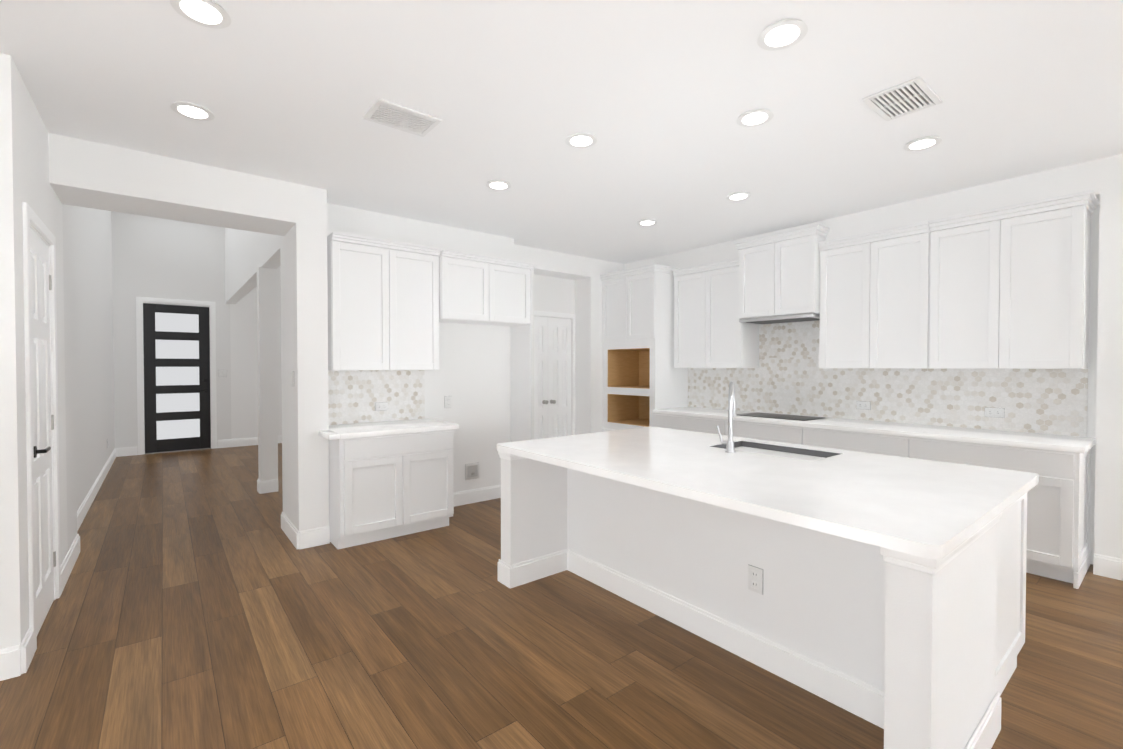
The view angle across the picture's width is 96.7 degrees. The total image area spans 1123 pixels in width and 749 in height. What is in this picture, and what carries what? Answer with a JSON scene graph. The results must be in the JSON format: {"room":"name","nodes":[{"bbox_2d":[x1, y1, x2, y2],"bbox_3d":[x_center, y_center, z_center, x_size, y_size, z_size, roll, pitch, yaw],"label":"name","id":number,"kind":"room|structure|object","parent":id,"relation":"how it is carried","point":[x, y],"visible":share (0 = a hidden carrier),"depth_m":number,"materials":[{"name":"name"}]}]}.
{"room":"kitchen","nodes":[
{"label":"kitchen","id":0,"kind":"room"},
{"bbox_2d":[0,443,1122,748],"bbox_3d":[-0.594,1.439,1.699,9.440,0.100,17.840,-1,1,-39],"label":"floor","id":1,"kind":"structure","parent":0,"point":[202,601],"depth_m":2.45,"materials":[{"name":"brown wood"}]},
{"bbox_2d":[319,419,458,548],"bbox_3d":[-1.514,0.893,4.294,1.060,0.910,0.655,-1,1,-39],"label":"base cabinet","id":2,"kind":"object","parent":1,"relation":"on","point":[389,479],"visible":0.94,"depth_m":4.04,"materials":[{"name":"white paint"}]},
{"bbox_2d":[439,250,537,441],"bbox_3d":[-0.788,0.102,5.009,1.046,2.470,0.425,-1,1,-39],"label":"tall cabinet","id":3,"kind":"object","parent":1,"relation":"on","point":[479,289],"visible":0.9,"depth_m":4.96,"materials":[{"name":"white paint"}]},
{"bbox_2d":[600,263,687,431],"bbox_3d":[1.060,0.005,6.422,0.685,2.620,0.941,-1,1,-39],"label":"tall cabinet","id":4,"kind":"object","parent":1,"relation":"on","point":[643,378],"visible":0.69,"depth_m":6.22,"materials":[{"name":"white paint"}]},
{"bbox_2d":[498,453,1038,748],"bbox_3d":[0.911,0.936,2.829,1.504,0.870,2.393,-1,1,-39],"label":"kitchen island","id":5,"kind":"object","parent":1,"relation":"on","point":[891,601],"depth_m":2.22,"materials":[{"name":"white paint"}]},
{"bbox_2d":[748,564,762,594],"bbox_3d":[0.923,0.978,2.379,0.010,0.121,0.076,-1,1,-39],"label":"outlet","id":6,"kind":"object","parent":5,"relation":"attached to","point":[755,579],"visible":1,"depth_m":2.38,"materials":[{"name":"grey plastic"}]},
{"bbox_2d":[497,427,1038,560],"bbox_3d":[0.911,0.481,2.812,1.540,0.040,2.394,-1,1,-39],"label":"island countertop","id":7,"kind":"structure","parent":5,"relation":"on","point":[915,507],"depth_m":2.20,"materials":[{"name":"white stone"}]},
{"bbox_2d":[713,381,748,452],"bbox_3d":[1.028,0.250,3.018,0.208,0.416,0.127,-1,1,-39],"label":"faucet","id":8,"kind":"object","parent":7,"relation":"on","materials":[{"name":"silver metal"}]},
{"bbox_2d":[721,441,828,460],"bbox_3d":[1.288,0.588,3.047,0.400,0.252,0.659,-1,1,-39],"label":"sink","id":9,"kind":"object","parent":7,"relation":"in","point":[753,446],"depth_m":3.18,"materials":[{"name":"grey metal"}]},
{"bbox_2d":[653,407,1095,588],"bbox_3d":[2.439,0.883,4.721,0.670,0.916,3.530,-1,1,-39],"label":"base cabinet","id":10,"kind":"object","parent":1,"relation":"on","point":[1058,516],"visible":0.29,"depth_m":3.54,"materials":[{"name":"white paint"}]},
{"bbox_2d":[0,53,1122,648],"bbox_3d":[-0.594,-0.611,1.667,9.440,4.000,17.840,-1,1,-39],"label":"wall","id":11,"kind":"structure","parent":0,"point":[246,253],"depth_m":4.33,"materials":[{"name":"white paint"}]},
{"bbox_2d":[22,202,60,653],"bbox_3d":[-2.902,0.267,2.717,0.136,2.212,0.824,-1,1,-39],"label":"door frame","id":12,"kind":"structure","parent":11,"relation":"attached to","point":[31,218],"depth_m":2.48,"materials":[{"name":"white paint"}]},
{"bbox_2d":[30,228,55,634],"bbox_3d":[-2.860,0.301,2.757,0.092,2.129,0.680,-1,1,-39],"label":"closet door","id":13,"kind":"structure","parent":11,"relation":"in","point":[43,428],"depth_m":2.78,"materials":[{"name":"white paint"}]},
{"bbox_2d":[136,297,216,454],"bbox_3d":[-6.419,0.019,8.354,1.044,2.532,0.136,-1,1,-39],"label":"door frame","id":14,"kind":"structure","parent":11,"relation":"attached to","point":[139,300],"depth_m":8.15,"materials":[{"name":"white paint"}]},
{"bbox_2d":[143,303,210,453],"bbox_3d":[-6.410,0.065,8.345,0.916,2.440,0.102,-1,1,-39],"label":"front door","id":15,"kind":"structure","parent":11,"relation":"in","point":[177,418],"depth_m":8.34,"materials":[{"name":"black wood"}]},
{"bbox_2d":[291,371,293,385],"bbox_3d":[-2.142,0.033,3.973,0.013,0.121,0.076,-1,1,-39],"label":"light switch","id":16,"kind":"object","parent":11,"relation":"attached to","point":[292,376],"visible":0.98,"depth_m":3.96,"materials":[{"name":"grey plastic"}]},
{"bbox_2d":[375,402,387,410],"bbox_3d":[-1.649,0.294,4.581,0.121,0.076,0.010,-1,1,-39],"label":"outlet","id":17,"kind":"object","parent":11,"relation":"attached to","point":[380,406],"visible":1,"depth_m":4.58,"materials":[{"name":"grey plastic"}]},
{"bbox_2d":[327,232,440,369],"bbox_3d":[-1.571,-0.589,4.398,0.920,1.100,0.385,-1,1,-39],"label":"upper cabinet","id":18,"kind":"object","parent":11,"relation":"attached to","point":[383,304],"visible":0.98,"depth_m":4.24,"materials":[{"name":"white paint"}]},
{"bbox_2d":[444,396,451,407],"bbox_3d":[-1.136,0.277,5.004,0.076,0.121,0.010,-1,1,-39],"label":"outlet","id":19,"kind":"object","parent":11,"relation":"attached to","point":[447,401],"visible":1,"depth_m":5.00,"materials":[{"name":"grey plastic"}]},
{"bbox_2d":[465,462,478,479],"bbox_3d":[-0.923,1.004,5.181,0.164,0.164,0.017,-1,1,-39],"label":"outlet box","id":20,"kind":"object","parent":11,"relation":"attached to","point":[471,470],"visible":1,"depth_m":5.17,"materials":[{"name":"grey plastic"}]},
{"bbox_2d":[534,317,570,438],"bbox_3d":[-0.171,0.287,6.456,0.796,2.038,0.097,-1,1,-39],"label":"double pantry door","id":21,"kind":"structure","parent":11,"relation":"in","point":[552,377],"depth_m":6.51,"materials":[{"name":"white paint"}]},
{"bbox_2d":[534,311,574,434],"bbox_3d":[-0.168,0.254,6.451,0.900,2.122,0.016,-1,1,-39],"label":"door frame","id":22,"kind":"structure","parent":11,"relation":"attached to","point":[536,313],"depth_m":6.69,"materials":[{"name":"white paint"}]},
{"bbox_2d":[0,435,1122,680],"bbox_3d":[-0.680,1.320,1.628,8.980,0.140,17.600,-1,1,-39],"label":"baseboard","id":23,"kind":"structure","parent":11,"relation":"attached to","point":[16,661],"depth_m":3.93,"materials":[{"name":"white paint"}]},
{"bbox_2d":[672,257,758,367],"bbox_3d":[1.761,-0.665,5.774,0.385,1.180,0.909,-1,1,-39],"label":"upper cabinet","id":24,"kind":"object","parent":11,"relation":"attached to","point":[711,330],"visible":0.92,"depth_m":5.63,"materials":[{"name":"white paint"}]},
{"bbox_2d":[734,224,829,323],"bbox_3d":[2.265,-0.968,5.078,0.460,0.852,0.870,-1,1,-39],"label":"upper cabinet","id":25,"kind":"object","parent":11,"relation":"attached to","point":[779,277],"visible":0.96,"depth_m":4.91,"materials":[{"name":"white paint"}]},
{"bbox_2d":[857,401,870,409],"bbox_3d":[2.851,0.292,4.714,0.010,0.076,0.121,-1,1,-39],"label":"electrical outlet","id":26,"kind":"object","parent":11,"relation":"attached to","point":[866,405],"visible":1,"depth_m":4.71,"materials":[{"name":"grey plastic"}]},
{"bbox_2d":[818,221,930,368],"bbox_3d":[2.813,-0.644,4.457,0.385,1.180,0.860,-1,1,-39],"label":"upper cabinet","id":27,"kind":"object","parent":11,"relation":"attached to","point":[874,299],"visible":0.94,"depth_m":4.32,"materials":[{"name":"white paint"}]},
{"bbox_2d":[985,407,1004,417],"bbox_3d":[3.444,0.303,3.972,0.010,0.076,0.121,-1,1,-39],"label":"electrical outlet","id":28,"kind":"object","parent":11,"relation":"attached to","point":[995,412],"visible":1,"depth_m":3.97,"materials":[{"name":"grey plastic"}]},
{"bbox_2d":[929,190,1099,368],"bbox_3d":[3.366,-0.634,3.765,0.385,1.180,0.903,-1,1,-39],"label":"upper cabinet","id":29,"kind":"object","parent":11,"relation":"attached to","point":[1010,287],"visible":1,"depth_m":3.63,"materials":[{"name":"white paint"}]},
{"bbox_2d":[0,0,1122,263],"bbox_3d":[-0.594,-2.081,1.644,9.440,1.300,17.840,-1,1,-39],"label":"ceiling","id":30,"kind":"structure","parent":0,"point":[656,98],"depth_m":2.62,"materials":[{"name":"white paint"}]},
{"bbox_2d":[170,101,214,120],"bbox_3d":[-2.017,-1.440,2.731,0.196,0.015,0.196,-1,1,-39],"label":"recessed light","id":31,"kind":"object","parent":30,"relation":"in","point":[192,111],"visible":0.96,"depth_m":2.72,"materials":[{"name":"white"}]},
{"bbox_2d":[170,0,230,28],"bbox_3d":[-1.414,-1.428,1.960,0.196,0.015,0.196,-1,1,-39],"label":"recessed light","id":32,"kind":"object","parent":30,"relation":"in","point":[210,14],"visible":1,"depth_m":1.96,"materials":[{"name":"white"}]},
{"bbox_2d":[363,98,441,136],"bbox_3d":[-0.897,-1.443,2.819,0.360,0.012,0.260,-1,1,-39],"label":"ceiling vent","id":33,"kind":"object","parent":30,"relation":"in","point":[395,116],"visible":0.98,"depth_m":2.81,"materials":[{"name":"white metal"}]},
{"bbox_2d":[486,180,510,189],"bbox_3d":[-0.484,-1.458,3.840,0.196,0.015,0.196,-1,1,-39],"label":"recessed light","id":34,"kind":"object","parent":30,"relation":"in","point":[498,184],"visible":1,"depth_m":3.83,"materials":[{"name":"white plastic"}]},
{"bbox_2d":[565,133,596,147],"bbox_3d":[0.121,-1.446,3.082,0.196,0.015,0.196,-1,1,-39],"label":"recessed light","id":35,"kind":"object","parent":30,"relation":"in","point":[580,140],"visible":1,"depth_m":3.07,"materials":[{"name":"white"}]},
{"bbox_2d":[637,219,656,225],"bbox_3d":[0.830,-1.473,4.839,0.196,0.015,0.196,-1,1,-39],"label":"recessed light","id":36,"kind":"object","parent":30,"relation":"in","point":[647,222],"visible":1,"depth_m":4.81,"materials":[{"name":"white"}]},
{"bbox_2d":[726,192,750,200],"bbox_3d":[1.451,-1.462,4.093,0.196,0.015,0.196,-1,1,-39],"label":"recessed light","id":37,"kind":"object","parent":30,"relation":"in","point":[736,196],"visible":0.94,"depth_m":4.08,"materials":[{"name":"white plastic"}]},
{"bbox_2d":[736,108,773,126],"bbox_3d":[1.086,-1.441,2.804,0.196,0.015,0.196,-1,1,-39],"label":"recessed light","id":38,"kind":"object","parent":30,"relation":"in","point":[755,117],"visible":0.98,"depth_m":2.79,"materials":[{"name":"white plastic"}]},
{"bbox_2d":[757,19,807,50],"bbox_3d":[0.929,-1.431,2.103,0.196,0.015,0.196,-1,1,-39],"label":"recessed light","id":39,"kind":"object","parent":30,"relation":"in","point":[782,34],"visible":0.96,"depth_m":2.09,"materials":[{"name":"white"}]},
{"bbox_2d":[861,76,942,120],"bbox_3d":[1.792,-1.440,2.625,0.360,0.012,0.260,-1,1,-39],"label":"ceiling vent","id":40,"kind":"object","parent":30,"relation":"in","point":[907,98],"visible":1,"depth_m":2.61,"materials":[{"name":"white metal"}]},
{"bbox_2d":[903,136,941,150],"bbox_3d":[2.261,-1.446,3.127,0.196,0.015,0.196,-1,1,-39],"label":"recessed light","id":41,"kind":"object","parent":30,"relation":"in","point":[922,143],"visible":0.92,"depth_m":3.11,"materials":[{"name":"white plastic"}]}
]}

